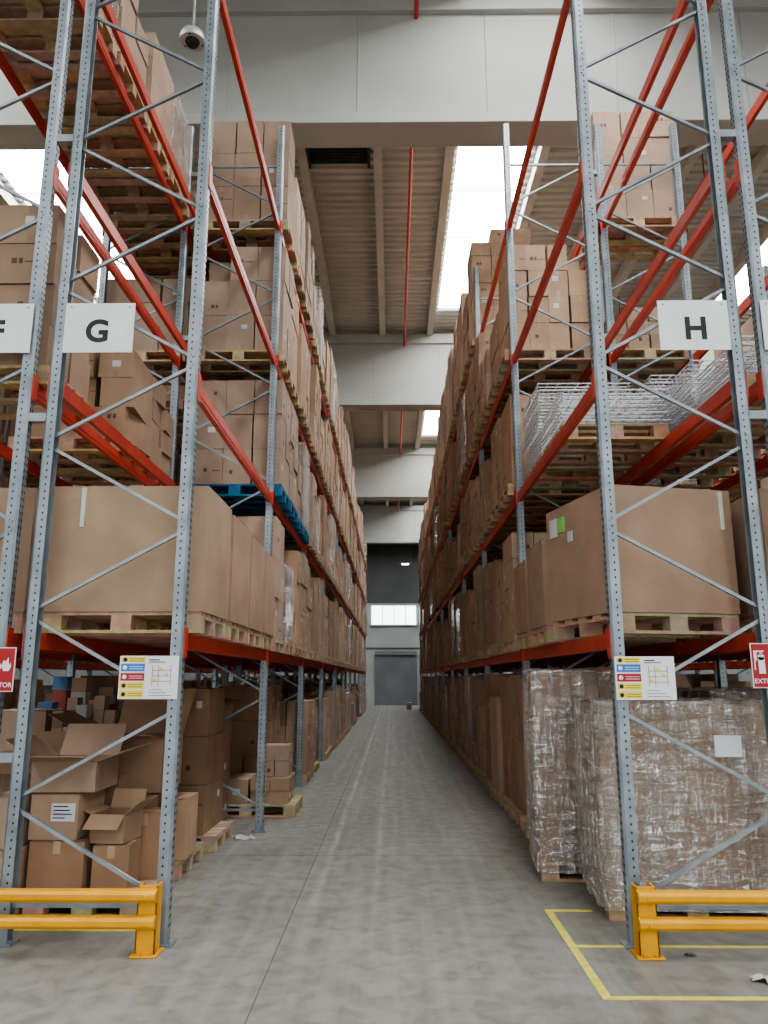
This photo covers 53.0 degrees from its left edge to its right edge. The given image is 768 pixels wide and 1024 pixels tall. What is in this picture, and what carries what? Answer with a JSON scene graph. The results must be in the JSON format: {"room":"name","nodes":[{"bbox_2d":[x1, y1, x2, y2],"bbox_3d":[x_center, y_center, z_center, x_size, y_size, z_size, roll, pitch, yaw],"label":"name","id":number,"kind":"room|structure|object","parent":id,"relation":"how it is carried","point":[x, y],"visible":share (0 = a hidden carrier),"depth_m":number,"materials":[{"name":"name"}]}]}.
{"room":"warehouse","nodes":[
{"label":"warehouse","id":0,"kind":"room"},
{"bbox_2d":[3,475,118,684],"bbox_3d":[-16.592,-1.298,15.803,0.500,12.400,66.000,0,-12,1],"label":"wall","id":1,"kind":"structure","parent":0,"point":[47,679],"depth_m":37.73,"materials":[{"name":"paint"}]},
{"bbox_2d":[0,0,767,149],"bbox_3d":[0.106,-6.805,11.850,33.000,2.300,0.560,0,-12,1],"label":"girder","id":2,"kind":"object","parent":1,"relation":"attached to","point":[344,73],"visible":0.6,"depth_m":11.70,"materials":[{"name":"paint"}]},
{"bbox_2d":[359,506,423,543],"bbox_3d":[0.483,0.784,47.039,33.000,2.300,0.560,0,-12,1],"label":"girder","id":3,"kind":"object","parent":1,"relation":"attached to","point":[381,524],"visible":0.2,"depth_m":46.89,"materials":[{"name":"paint"}]},
{"bbox_2d":[351,448,435,499],"bbox_3d":[0.358,-1.746,35.310,33.000,2.300,0.560,0,-12,1],"label":"girder","id":4,"kind":"object","parent":1,"relation":"attached to","point":[380,473],"visible":0.09,"depth_m":35.16,"materials":[{"name":"paint"}]},
{"bbox_2d":[323,334,714,410],"bbox_3d":[0.232,-4.275,23.580,33.000,2.300,0.560,0,-12,1],"label":"girder","id":5,"kind":"object","parent":1,"relation":"attached to","point":[375,372],"visible":0.18,"depth_m":23.44,"materials":[{"name":"paint"}]},
{"bbox_2d":[184,544,511,704],"bbox_3d":[0.500,5.567,47.634,34.000,12.400,0.320,0,-12,1],"label":"wall","id":6,"kind":"structure","parent":0,"point":[388,582],"depth_m":47.54,"materials":[{"name":"paint"}]},
{"bbox_2d":[0,145,767,505],"bbox_3d":[0.154,-7.047,16.608,29.180,0.280,65.500,0,-12,1],"label":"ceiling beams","id":7,"kind":"structure","parent":6,"relation":"attached to","point":[759,162],"depth_m":18.16,"materials":[{"name":"concrete"}]},
{"bbox_2d":[370,605,416,625],"bbox_3d":[0.598,6.338,47.273,2.900,1.300,0.080,0,-12,1],"label":"window","id":8,"kind":"structure","parent":6,"relation":"in","point":[381,615],"depth_m":47.27,"materials":[{"name":"white glass"}]},
{"bbox_2d":[375,651,416,704],"bbox_3d":[0.723,10.016,46.442,2.550,3.200,0.150,0,-12,1],"label":"door","id":9,"kind":"structure","parent":6,"relation":"in","point":[395,671],"depth_m":46.47,"materials":[{"name":"grey metal"}]},
{"bbox_2d":[0,705,767,1023],"bbox_3d":[0.157,4.824,14.304,34.000,0.200,66.000,0,-12,1],"label":"floor","id":10,"kind":"structure","parent":0,"point":[444,920],"depth_m":4.82,"materials":[{"name":"concrete"}]},
{"bbox_2d":[0,709,65,750],"bbox_3d":[-3.420,2.547,7.314,0.517,1.304,0.517,0,-12,1],"label":"cardboard box","id":11,"kind":"object","parent":10,"relation":"on","point":[42,721],"visible":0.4,"depth_m":7.19,"materials":[{"name":"brown cardboard"}]},
{"bbox_2d":[37,676,124,718],"bbox_3d":[-3.023,2.534,7.998,1.020,1.615,0.680,0,-12,1],"label":"goods","id":12,"kind":"object","parent":10,"relation":"on","point":[64,687],"visible":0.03,"depth_m":8.11,"materials":[{"name":"cardboard"}]},
{"bbox_2d":[0,881,163,958],"bbox_3d":[-2.523,2.430,4.604,2.390,0.389,0.188,0,-12,1],"label":"guard rail","id":13,"kind":"object","parent":10,"relation":"on","point":[148,898],"visible":1,"depth_m":4.54,"materials":[{"name":"yellow metal"}]},
{"bbox_2d":[22,870,173,914],"bbox_3d":[-2.037,2.765,5.584,0.800,0.144,0.800,0,-12,1],"label":"wooden pallet","id":14,"kind":"object","parent":10,"relation":"on","point":[150,881],"visible":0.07,"depth_m":5.20,"materials":[{"name":"wood"}]},
{"bbox_2d":[26,834,95,887],"bbox_3d":[-2.248,2.488,5.492,0.380,0.356,0.462,0,-12,1],"label":"cardboard box","id":15,"kind":"object","parent":14,"relation":"on","point":[51,863],"visible":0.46,"depth_m":5.28,"materials":[{"name":"brown cardboard"}]},
{"bbox_2d":[28,789,104,839],"bbox_3d":[-2.288,2.170,5.581,0.356,0.298,0.475,0,-12,1],"label":"cardboard box","id":16,"kind":"object","parent":15,"relation":"on","point":[63,812],"visible":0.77,"depth_m":5.37,"materials":[{"name":"brown cardboard"}]},
{"bbox_2d":[5,724,150,791],"bbox_3d":[-2.253,1.800,5.639,0.917,0.435,0.844,0,-12,1],"label":"open cardboard box","id":17,"kind":"object","parent":16,"relation":"on","point":[81,741],"visible":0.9,"depth_m":5.69,"materials":[{"name":"brown cardboard"}]},
{"bbox_2d":[90,836,140,887],"bbox_3d":[-1.903,2.504,5.474,0.250,0.316,0.322,1,-12,-3],"label":"cardboard box","id":18,"kind":"object","parent":14,"relation":"on","point":[125,857],"visible":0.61,"depth_m":5.34,"materials":[{"name":"brown cardboard"}]},
{"bbox_2d":[82,788,157,843],"bbox_3d":[-1.939,2.185,5.527,0.489,0.319,0.476,-1,-12,6],"label":"open cardboard box","id":19,"kind":"object","parent":18,"relation":"on","point":[120,823],"visible":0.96,"depth_m":5.48,"materials":[{"name":"brown cardboard"}]},
{"bbox_2d":[139,807,160,878],"bbox_3d":[-1.824,2.520,5.879,0.260,0.456,0.282,2,-12,-9],"label":"cardboard box","id":20,"kind":"object","parent":14,"relation":"on","point":[150,833],"visible":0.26,"depth_m":5.76,"materials":[{"name":"brown cardboard"}]},
{"bbox_2d":[0,406,259,708],"bbox_3d":[-6.743,2.265,23.032,1.153,8.478,35.300,0,-12,1],"label":"rack","id":21,"kind":"object","parent":10,"relation":"on","point":[43,692],"visible":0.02,"depth_m":14.98,"materials":[{"name":"metal"}]},
{"bbox_2d":[0,406,259,687],"bbox_3d":[-6.750,2.207,23.044,1.130,8.599,35.630,0,-12,1],"label":"rack","id":22,"kind":"object","parent":10,"relation":"on","point":[42,665],"visible":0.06,"depth_m":16.32,"materials":[{"name":"metal"}]},
{"bbox_2d":[0,0,337,735],"bbox_3d":[-2.850,2.199,23.005,1.130,8.599,35.630,0,-12,1],"label":"rack","id":23,"kind":"object","parent":10,"relation":"on","point":[30,391],"visible":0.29,"depth_m":6.10,"materials":[{"name":"metal"}]},
{"bbox_2d":[0,304,33,352],"bbox_3d":[-2.781,-1.322,5.540,0.500,0.380,0.012,0,-12,1],"label":"letter sign","id":24,"kind":"object","parent":23,"relation":"attached to","point":[16,320],"visible":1,"depth_m":5.54,"materials":[{"name":"plastic"}]},
{"bbox_2d":[0,488,56,634],"bbox_3d":[-3.050,0.415,5.826,1.174,1.040,0.904,0,-12,1],"label":"crate","id":25,"kind":"object","parent":23,"relation":"on","point":[31,494],"visible":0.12,"depth_m":5.41,"materials":[{"name":"brown cardboard"}]},
{"bbox_2d":[0,205,99,419],"bbox_3d":[-3.019,-1.568,6.171,1.110,1.464,0.800,0,-12,1],"label":"cartons","id":26,"kind":"object","parent":23,"relation":"on","point":[16,251],"visible":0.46,"depth_m":5.88,"materials":[{"name":"cardboard"}]},
{"bbox_2d":[0,0,119,60],"bbox_3d":[-3.042,-4.864,6.882,1.110,1.208,0.800,0,-12,1],"label":"cartons","id":27,"kind":"object","parent":23,"relation":"on","point":[29,27],"visible":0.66,"depth_m":6.96,"materials":[{"name":"cardboard"}]},
{"bbox_2d":[8,0,148,124],"bbox_3d":[-3.012,-4.678,7.712,1.110,1.194,0.800,0,-12,1],"label":"cartons","id":28,"kind":"object","parent":23,"relation":"on","point":[105,99],"visible":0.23,"depth_m":7.59,"materials":[{"name":"cardboard"}]},
{"bbox_2d":[8,349,153,472],"bbox_3d":[-2.982,-1.006,7.782,1.165,1.044,0.815,0,-12,1],"label":"cartons","id":29,"kind":"object","parent":23,"relation":"on","point":[114,376],"visible":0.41,"depth_m":7.49,"materials":[{"name":"cardboard"}]},
{"bbox_2d":[56,377,173,485],"bbox_3d":[-3.011,-0.850,8.627,1.117,1.094,0.816,0,-12,1],"label":"cartons","id":30,"kind":"object","parent":23,"relation":"on","point":[162,423],"visible":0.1,"depth_m":8.51,"materials":[{"name":"cardboard"}]},
{"bbox_2d":[61,32,173,176],"bbox_3d":[-3.013,-4.499,8.542,1.115,1.194,0.800,0,-12,1],"label":"cartons","id":31,"kind":"object","parent":23,"relation":"on","point":[121,145],"visible":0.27,"depth_m":8.45,"materials":[{"name":"cardboard"}]},
{"bbox_2d":[85,90,192,219],"bbox_3d":[-2.996,-4.327,9.375,1.110,1.208,0.800,0,-12,1],"label":"cartons","id":32,"kind":"object","parent":23,"relation":"on","point":[115,194],"visible":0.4,"depth_m":9.28,"materials":[{"name":"cardboard"}]},
{"bbox_2d":[106,279,191,384],"bbox_3d":[-2.990,-2.311,9.963,1.120,1.114,0.800,0,-12,1],"label":"cartons","id":33,"kind":"object","parent":23,"relation":"on","point":[149,349],"visible":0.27,"depth_m":9.64,"materials":[{"name":"cardboard"}]},
{"bbox_2d":[113,194,207,262],"bbox_3d":[-2.984,-3.955,10.317,1.110,0.879,0.800,0,-12,1],"label":"cartons","id":34,"kind":"object","parent":23,"relation":"on","point":[169,245],"visible":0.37,"depth_m":10.19,"materials":[{"name":"cardboard"}]},
{"bbox_2d":[138,254,211,281],"bbox_3d":[-2.998,-3.838,11.162,1.110,1.006,0.800,0,-12,1],"label":"cartons","id":35,"kind":"object","parent":23,"relation":"on","point":[156,270],"visible":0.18,"depth_m":10.98,"materials":[{"name":"cardboard"}]},
{"bbox_2d":[0,0,365,947],"bbox_3d":[-1.717,2.196,22.993,1.225,8.599,35.630,0,-12,1],"label":"rack","id":36,"kind":"object","parent":10,"relation":"on","point":[58,392],"visible":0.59,"depth_m":5.85,"materials":[{"name":"metal"}]},
{"bbox_2d":[62,303,135,352],"bbox_3d":[-2.046,-1.323,5.532,0.500,0.380,0.015,0,-12,1],"label":"letter sign","id":37,"kind":"object","parent":36,"relation":"attached to","point":[89,327],"visible":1,"depth_m":5.53,"materials":[{"name":"plastic"}]},
{"bbox_2d":[41,486,231,638],"bbox_3d":[-1.810,0.403,5.793,1.174,1.050,0.867,0,-12,1],"label":"crate","id":38,"kind":"object","parent":36,"relation":"on","point":[94,529],"visible":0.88,"depth_m":5.40,"materials":[{"name":"brown cardboard"}]},
{"bbox_2d":[117,656,178,698],"bbox_3d":[-1.532,1.075,5.007,0.385,0.275,0.007,0,-12,1],"label":"notice sign","id":39,"kind":"object","parent":36,"relation":"attached to","point":[140,677],"visible":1,"depth_m":5.01,"materials":[{"name":"plastic"}]},
{"bbox_2d":[93,515,251,643],"bbox_3d":[-1.800,0.603,6.672,1.174,1.030,0.844,0,-12,1],"label":"crate","id":40,"kind":"object","parent":36,"relation":"on","point":[240,555],"visible":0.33,"depth_m":6.52,"materials":[{"name":"brown cardboard"}]},
{"bbox_2d":[132,536,265,646],"bbox_3d":[-1.792,0.788,7.481,1.174,1.010,0.824,0,-12,1],"label":"crate","id":41,"kind":"object","parent":36,"relation":"on","point":[258,552],"visible":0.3,"depth_m":7.35,"materials":[{"name":"brown cardboard"}]},
{"bbox_2d":[155,552,275,649],"bbox_3d":[-1.784,0.959,8.227,1.174,0.990,0.714,0,-12,1],"label":"crate","id":42,"kind":"object","parent":36,"relation":"on","point":[270,563],"visible":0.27,"depth_m":8.10,"materials":[{"name":"brown cardboard"}]},
{"bbox_2d":[187,516,284,652],"bbox_3d":[-1.786,0.893,9.259,1.110,1.554,0.800,0,-12,1],"label":"cartons","id":43,"kind":"object","parent":36,"relation":"on","point":[255,524],"visible":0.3,"depth_m":9.05,"materials":[{"name":"cardboard"}]},
{"bbox_2d":[194,380,290,509],"bbox_3d":[-1.764,-0.818,9.628,1.110,1.454,0.800,0,-12,1],"label":"cartons","id":44,"kind":"object","parent":36,"relation":"on","point":[248,424],"visible":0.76,"depth_m":9.29,"materials":[{"name":"cardboard"}]},
{"bbox_2d":[201,247,293,384],"bbox_3d":[-1.786,-2.528,9.997,1.113,1.554,0.800,0,-12,1],"label":"cartons","id":45,"kind":"object","parent":36,"relation":"on","point":[239,341],"visible":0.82,"depth_m":9.65,"materials":[{"name":"cardboard"}]},
{"bbox_2d":[203,564,293,654],"bbox_3d":[-1.772,1.278,10.046,1.110,1.134,0.800,0,-12,1],"label":"cartons","id":46,"kind":"object","parent":36,"relation":"on","point":[287,636],"visible":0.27,"depth_m":10.01,"materials":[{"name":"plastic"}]},
{"bbox_2d":[207,120,297,271],"bbox_3d":[-1.776,-4.281,10.526,1.110,1.604,1.060,0,-12,1],"label":"cartons","id":47,"kind":"object","parent":36,"relation":"on","point":[232,144],"visible":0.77,"depth_m":10.08,"materials":[{"name":"cardboard"}]},
{"bbox_2d":[219,291,298,406],"bbox_3d":[-1.779,-2.326,10.823,1.110,1.506,0.800,0,-12,1],"label":"cartons","id":48,"kind":"object","parent":36,"relation":"on","point":[292,389],"visible":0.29,"depth_m":10.80,"materials":[{"name":"cardboard"}]},
{"bbox_2d":[218,550,301,656],"bbox_3d":[-1.752,1.281,10.914,1.110,1.494,0.800,0,-12,1],"label":"cartons","id":49,"kind":"object","parent":36,"relation":"on","point":[291,557],"visible":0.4,"depth_m":11.02,"materials":[{"name":"cardboard"}]},
{"bbox_2d":[227,402,297,522],"bbox_3d":[-1.752,-0.655,10.462,1.110,1.488,0.800,0,-12,1],"label":"cartons","id":50,"kind":"object","parent":36,"relation":"on","point":[292,514],"visible":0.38,"depth_m":10.30,"materials":[{"name":"cardboard"}]},
{"bbox_2d":[283,442,309,543],"bbox_3d":[-1.757,-0.284,12.121,1.110,1.461,0.800,0,-12,1],"label":"cartons","id":51,"kind":"object","parent":36,"relation":"on","point":[303,458],"visible":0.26,"depth_m":11.93,"materials":[{"name":"cardboard"}]},
{"bbox_2d":[293,177,306,308],"bbox_3d":[-1.760,-4.023,11.623,1.110,1.562,1.060,0,-12,1],"label":"cartons","id":52,"kind":"object","parent":36,"relation":"on","point":[299,276],"visible":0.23,"depth_m":11.64,"materials":[{"name":"cardboard"}]},
{"bbox_2d":[294,323,306,425],"bbox_3d":[-1.745,-2.066,11.636,1.110,1.341,0.800,0,-12,1],"label":"cartons","id":53,"kind":"object","parent":36,"relation":"on","point":[302,343],"visible":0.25,"depth_m":11.41,"materials":[{"name":"cardboard"}]},
{"bbox_2d":[299,222,314,340],"bbox_3d":[-1.748,-3.786,12.726,1.110,1.563,1.060,0,-12,1],"label":"cartons","id":54,"kind":"object","parent":36,"relation":"on","point":[309,278],"visible":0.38,"depth_m":12.51,"materials":[{"name":"cardboard"}]},
{"bbox_2d":[173,842,202,880],"bbox_3d":[-2.046,2.985,6.601,0.800,0.144,0.800,0,-12,1],"label":"wooden pallet","id":55,"kind":"object","parent":10,"relation":"on","point":[197,855],"visible":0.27,"depth_m":6.54,"materials":[{"name":"wood"}]},
{"bbox_2d":[144,792,161,807],"bbox_3d":[-2.147,2.647,6.612,0.560,0.516,0.602,0,-12,1],"label":"cardboard box","id":56,"kind":"object","parent":55,"relation":"on","point":[156,802],"visible":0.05,"depth_m":6.37,"materials":[{"name":"brown cardboard"}]},
{"bbox_2d":[48,688,195,792],"bbox_3d":[-2.292,1.960,6.668,1.092,0.836,1.246,0,-12,1],"label":"open cardboard box","id":57,"kind":"object","parent":56,"relation":"on","point":[144,765],"visible":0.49,"depth_m":6.57,"materials":[{"name":"brown cardboard"}]},
{"bbox_2d":[174,792,198,859],"bbox_3d":[-1.728,2.647,6.516,0.200,0.476,0.382,0,-12,1],"label":"cardboard box","id":58,"kind":"object","parent":55,"relation":"on","point":[187,802],"visible":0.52,"depth_m":6.38,"materials":[{"name":"brown cardboard"}]},
{"bbox_2d":[178,688,232,852],"bbox_3d":[-1.975,2.544,7.759,0.800,1.494,0.800,0,-12,1],"label":"cartons","id":59,"kind":"object","parent":10,"relation":"on","point":[203,735],"visible":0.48,"depth_m":7.49,"materials":[{"name":"cardboard"}]},
{"bbox_2d":[221,704,232,820],"bbox_3d":[-2.002,2.882,8.855,0.402,1.293,0.392,0,-12,1],"label":"cartons","id":60,"kind":"object","parent":10,"relation":"on","point":[228,708],"visible":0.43,"depth_m":8.85,"materials":[{"name":"cardboard"}]},
{"bbox_2d":[219,685,280,773],"bbox_3d":[-1.865,3.155,10.593,0.840,1.494,0.800,0,-12,1],"label":"cartons","id":61,"kind":"object","parent":10,"relation":"on","point":[244,743],"visible":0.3,"depth_m":10.30,"materials":[{"name":"cardboard"}]},
{"bbox_2d":[227,743,302,817],"bbox_3d":[-1.626,3.275,9.490,1.180,0.794,0.800,0,-12,1],"label":"cartons","id":62,"kind":"object","parent":10,"relation":"on","point":[279,776],"visible":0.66,"depth_m":9.15,"materials":[{"name":"cardboard"}]},
{"bbox_2d":[242,284,366,784],"bbox_3d":[-1.588,2.826,26.488,1.150,8.840,28.200,0,-12,1],"label":"stacked cardboard boxes","id":63,"kind":"object","parent":10,"relation":"on","point":[329,633],"visible":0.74,"depth_m":16.69,"materials":[{"name":"cardboard"}]},
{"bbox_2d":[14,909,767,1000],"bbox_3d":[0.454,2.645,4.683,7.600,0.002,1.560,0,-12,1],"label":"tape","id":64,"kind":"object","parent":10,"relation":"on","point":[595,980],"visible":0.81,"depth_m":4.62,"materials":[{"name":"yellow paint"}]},
{"bbox_2d":[418,229,546,784],"bbox_3d":[2.209,2.531,26.511,1.146,9.426,28.200,0,-12,1],"label":"stacked cardboard boxes","id":65,"kind":"object","parent":10,"relation":"on","point":[461,724],"visible":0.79,"depth_m":15.93,"materials":[{"name":"cardboard"}]},
{"bbox_2d":[489,696,503,804],"bbox_3d":[2.034,3.196,10.460,1.110,1.357,0.800,0,-12,1],"label":"cartons","id":66,"kind":"object","parent":10,"relation":"on","point":[497,787],"visible":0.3,"depth_m":10.22,"materials":[{"name":"cardboard"}]},
{"bbox_2d":[484,674,521,794],"bbox_3d":[2.051,3.227,11.323,1.110,1.662,0.800,0,-12,1],"label":"cartons","id":67,"kind":"object","parent":10,"relation":"on","point":[492,687],"visible":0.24,"depth_m":11.26,"materials":[{"name":"cardboard"}]},
{"bbox_2d":[500,677,513,815],"bbox_3d":[2.040,2.895,9.656,1.110,1.607,0.800,0,-12,1],"label":"cartons","id":68,"kind":"object","parent":10,"relation":"on","point":[506,799],"visible":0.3,"depth_m":9.64,"materials":[{"name":"cardboard"}]},
{"bbox_2d":[510,675,526,829],"bbox_3d":[2.034,2.703,8.828,1.113,1.634,0.800,0,-12,1],"label":"cartons","id":69,"kind":"object","parent":10,"relation":"on","point":[518,809],"visible":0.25,"depth_m":8.79,"materials":[{"name":"cardboard"}]},
{"bbox_2d":[523,668,611,881],"bbox_3d":[1.842,2.214,6.675,1.217,1.682,0.859,-2,-12,7],"label":"pallet","id":70,"kind":"object","parent":10,"relation":"on","point":[550,695],"visible":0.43,"depth_m":6.39,"materials":[{"name":"cardboard"}]},
{"bbox_2d":[419,0,767,949],"bbox_3d":[2.257,2.187,22.952,1.225,8.599,35.630,0,-12,1],"label":"rack","id":71,"kind":"object","parent":10,"relation":"on","point":[736,389],"visible":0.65,"depth_m":5.86,"materials":[{"name":"metal"}]},
{"bbox_2d":[473,332,497,441],"bbox_3d":[2.039,-2.007,12.452,1.110,1.571,0.800,0,-12,1],"label":"cartons","id":72,"kind":"object","parent":71,"relation":"on","point":[483,339],"visible":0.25,"depth_m":12.25,"materials":[{"name":"cardboard"}]},
{"bbox_2d":[480,348,507,424],"bbox_3d":[2.036,-1.873,11.554,1.110,0.928,0.800,0,-12,1],"label":"cartons","id":73,"kind":"object","parent":71,"relation":"on","point":[485,368],"visible":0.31,"depth_m":11.41,"materials":[{"name":"cardboard"}]},
{"bbox_2d":[478,461,546,543],"bbox_3d":[2.051,-0.179,12.058,1.110,1.231,0.800,0,-12,1],"label":"cartons","id":74,"kind":"object","parent":71,"relation":"on","point":[485,466],"visible":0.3,"depth_m":12.00,"materials":[{"name":"cardboard"}]},
{"bbox_2d":[491,418,565,522],"bbox_3d":[2.030,-0.550,10.399,1.110,1.255,0.800,0,-12,1],"label":"cartons","id":75,"kind":"object","parent":71,"relation":"on","point":[531,516],"visible":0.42,"depth_m":10.27,"materials":[{"name":"cardboard"}]},
{"bbox_2d":[488,313,575,405],"bbox_3d":[2.046,-2.116,10.737,1.110,1.061,0.800,0,-12,1],"label":"cartons","id":76,"kind":"object","parent":71,"relation":"on","point":[494,337],"visible":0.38,"depth_m":10.59,"materials":[{"name":"cardboard"}]},
{"bbox_2d":[494,563,586,654],"bbox_3d":[2.036,1.275,10.005,1.110,1.121,0.800,0,-12,1],"label":"cartons","id":77,"kind":"object","parent":71,"relation":"on","point":[499,592],"visible":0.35,"depth_m":9.98,"materials":[{"name":"cardboard"}]},
{"bbox_2d":[496,245,590,383],"bbox_3d":[2.038,-2.537,9.958,1.110,1.554,0.800,0,-12,1],"label":"cartons","id":78,"kind":"object","parent":71,"relation":"on","point":[548,340],"visible":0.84,"depth_m":9.61,"materials":[{"name":"cardboard"}]},
{"bbox_2d":[499,394,597,509],"bbox_3d":[2.018,-0.728,9.568,1.110,1.254,0.800,0,-12,1],"label":"cartons","id":79,"kind":"object","parent":71,"relation":"on","point":[507,496],"visible":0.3,"depth_m":9.32,"materials":[{"name":"cardboard"}]},
{"bbox_2d":[503,533,606,652],"bbox_3d":[2.013,0.982,9.199,1.110,1.354,0.800,0,-12,1],"label":"cartons","id":80,"kind":"object","parent":71,"relation":"on","point":[510,555],"visible":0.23,"depth_m":9.01,"materials":[{"name":"cardboard"}]},
{"bbox_2d":[523,382,631,489],"bbox_3d":[2.100,-0.807,8.437,1.000,0.931,0.967,0,-12,1],"label":"pallet","id":81,"kind":"object","parent":71,"relation":"on","point":[568,475],"visible":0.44,"depth_m":8.31,"materials":[{"name":"silver metal"}]},
{"bbox_2d":[514,560,641,648],"bbox_3d":[1.974,0.963,7.935,1.174,0.860,0.784,0,-12,1],"label":"cardboard box","id":82,"kind":"object","parent":71,"relation":"on","point":[523,632],"visible":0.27,"depth_m":7.80,"materials":[{"name":"brown cardboard"}]},
{"bbox_2d":[527,540,675,645],"bbox_3d":[1.964,0.758,7.105,1.174,0.910,0.814,0,-12,1],"label":"cardboard box","id":83,"kind":"object","parent":71,"relation":"on","point":[540,624],"visible":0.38,"depth_m":6.90,"materials":[{"name":"brown cardboard"}]},
{"bbox_2d":[540,388,671,465],"bbox_3d":[2.094,-0.800,7.403,1.010,0.481,0.938,0,-12,1],"label":"pallet","id":84,"kind":"object","parent":71,"relation":"on","point":[632,440],"visible":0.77,"depth_m":7.19,"materials":[{"name":"brown wood"}]},
{"bbox_2d":[546,484,740,640],"bbox_3d":[1.962,0.440,6.000,1.026,1.065,1.107,3,-12,-12],"label":"cardboard box","id":85,"kind":"object","parent":71,"relation":"on","point":[692,528],"visible":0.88,"depth_m":5.55,"materials":[{"name":"brown cardboard"}]},
{"bbox_2d":[614,656,676,699],"bbox_3d":[1.688,1.072,4.973,0.385,0.275,0.007,0,-12,1],"label":"notice sign","id":86,"kind":"object","parent":71,"relation":"attached to","point":[636,677],"visible":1,"depth_m":4.97,"materials":[{"name":"plastic"}]},
{"bbox_2d":[657,300,731,349],"bbox_3d":[2.208,-1.333,5.489,0.500,0.380,0.012,0,-12,1],"label":"letter sign","id":87,"kind":"object","parent":71,"relation":"attached to","point":[683,324],"visible":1,"depth_m":5.48,"materials":[{"name":"plastic"}]},
{"bbox_2d":[448,0,767,688],"bbox_3d":[3.390,2.185,22.941,1.130,8.599,35.630,0,-12,1],"label":"rack","id":88,"kind":"object","parent":10,"relation":"on","point":[741,180],"visible":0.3,"depth_m":7.29,"materials":[{"name":"metal"}]},
{"bbox_2d":[580,111,676,259],"bbox_3d":[3.247,-4.367,10.340,1.110,1.694,0.800,0,-12,1],"label":"cartons","id":89,"kind":"object","parent":88,"relation":"on","point":[651,205],"visible":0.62,"depth_m":10.01,"materials":[{"name":"cardboard"}]},
{"bbox_2d":[589,307,688,383],"bbox_3d":[3.260,-2.119,9.855,1.111,0.694,0.800,0,-12,1],"label":"cartons","id":90,"kind":"object","parent":88,"relation":"on","point":[644,349],"visible":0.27,"depth_m":9.50,"materials":[{"name":"cardboard"}]},
{"bbox_2d":[623,374,738,488],"bbox_3d":[3.224,-0.835,8.354,1.008,0.951,1.106,0,-12,1],"label":"pallet","id":91,"kind":"object","parent":88,"relation":"on","point":[720,469],"visible":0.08,"depth_m":8.21,"materials":[{"name":"silver metal"}]},
{"bbox_2d":[652,359,765,461],"bbox_3d":[3.211,-0.930,7.249,1.002,0.671,1.016,0,-12,1],"label":"pallet","id":92,"kind":"object","parent":88,"relation":"on","point":[722,439],"visible":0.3,"depth_m":7.18,"materials":[{"name":"silver metal"}]},
{"bbox_2d":[696,335,763,427],"bbox_3d":[3.198,-1.039,6.246,0.995,0.461,0.900,0,-12,1],"label":"pallet","id":93,"kind":"object","parent":88,"relation":"on","point":[751,368],"visible":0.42,"depth_m":6.28,"materials":[{"name":"silver metal"}]},
{"bbox_2d":[726,488,767,635],"bbox_3d":[3.261,0.412,5.810,1.174,1.040,0.864,0,-12,1],"label":"cardboard box","id":94,"kind":"object","parent":88,"relation":"on","point":[746,616],"visible":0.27,"depth_m":5.73,"materials":[{"name":"brown cardboard"}]},
{"bbox_2d":[574,698,767,920],"bbox_3d":[2.132,2.114,5.667,1.319,1.452,0.915,0,-12,1],"label":"pallet","id":95,"kind":"object","parent":10,"relation":"on","point":[687,806],"visible":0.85,"depth_m":5.33,"materials":[{"name":"cardboard"}]},
{"bbox_2d":[630,882,767,960],"bbox_3d":[2.672,2.418,4.551,2.400,0.389,0.188,0,-12,1],"label":"guard rail","id":96,"kind":"object","parent":10,"relation":"on","point":[647,925],"visible":1,"depth_m":4.51,"materials":[{"name":"yellow metal"}]},
{"bbox_2d":[676,687,761,702],"bbox_3d":[3.285,2.329,6.830,1.065,1.522,0.886,0,-12,1],"label":"pallet","id":97,"kind":"object","parent":10,"relation":"on","point":[718,692],"visible":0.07,"depth_m":6.64,"materials":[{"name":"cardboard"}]},
{"bbox_3d":[-2.767,2.650,7.080,0.567,1.004,0.519,0,-12,1],"label":"cardboard box","id":98,"kind":"object","parent":10,"relation":"on","visible":0},
{"bbox_2d":[51,695,119,730],"bbox_3d":[-2.770,1.949,7.244,0.517,0.432,0.435,0,-12,1],"label":"goods","id":99,"kind":"object","parent":98,"relation":"on","point":[101,709],"visible":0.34,"depth_m":7.19,"materials":[{"name":"cardboard"}]},
{"bbox_2d":[0,145,767,505],"bbox_3d":[0.157,-7.170,16.890,33.000,0.060,66.000,0,-12,1],"label":"ceiling","id":100,"kind":"structure","parent":0,"point":[344,194],"depth_m":18.89,"materials":[{"name":"metal"}]},
{"bbox_2d":[0,150,134,295],"bbox_3d":[-7.430,-6.952,18.152,1.500,0.035,9.330,0,-12,1],"label":"skylight window","id":101,"kind":"structure","parent":100,"relation":"attached to","point":[23,169],"depth_m":16.75,"materials":[{"name":"white glass"}]},
{"bbox_2d":[306,148,369,168],"bbox_3d":[-0.896,-7.096,15.146,1.230,0.260,0.700,0,-12,1],"label":"air vent","id":102,"kind":"object","parent":100,"relation":"attached to","point":[314,155],"visible":0.6,"depth_m":15.19,"materials":[{"name":"black metal"}]},
{"bbox_2d":[438,146,526,308],"bbox_3d":[2.289,-6.973,18.053,1.500,0.035,9.330,0,-12,1],"label":"skylight window","id":103,"kind":"structure","parent":100,"relation":"attached to","point":[478,203],"depth_m":17.74,"materials":[{"name":"white glass"}]},
{"bbox_2d":[398,0,727,511],"bbox_3d":[0.657,-6.790,16.803,11.869,0.700,64.000,0,-12,1],"label":"pipe","id":104,"kind":"object","parent":100,"relation":"hanging from","point":[416,2],"visible":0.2,"depth_m":17.43,"materials":[{"name":"red metal"}]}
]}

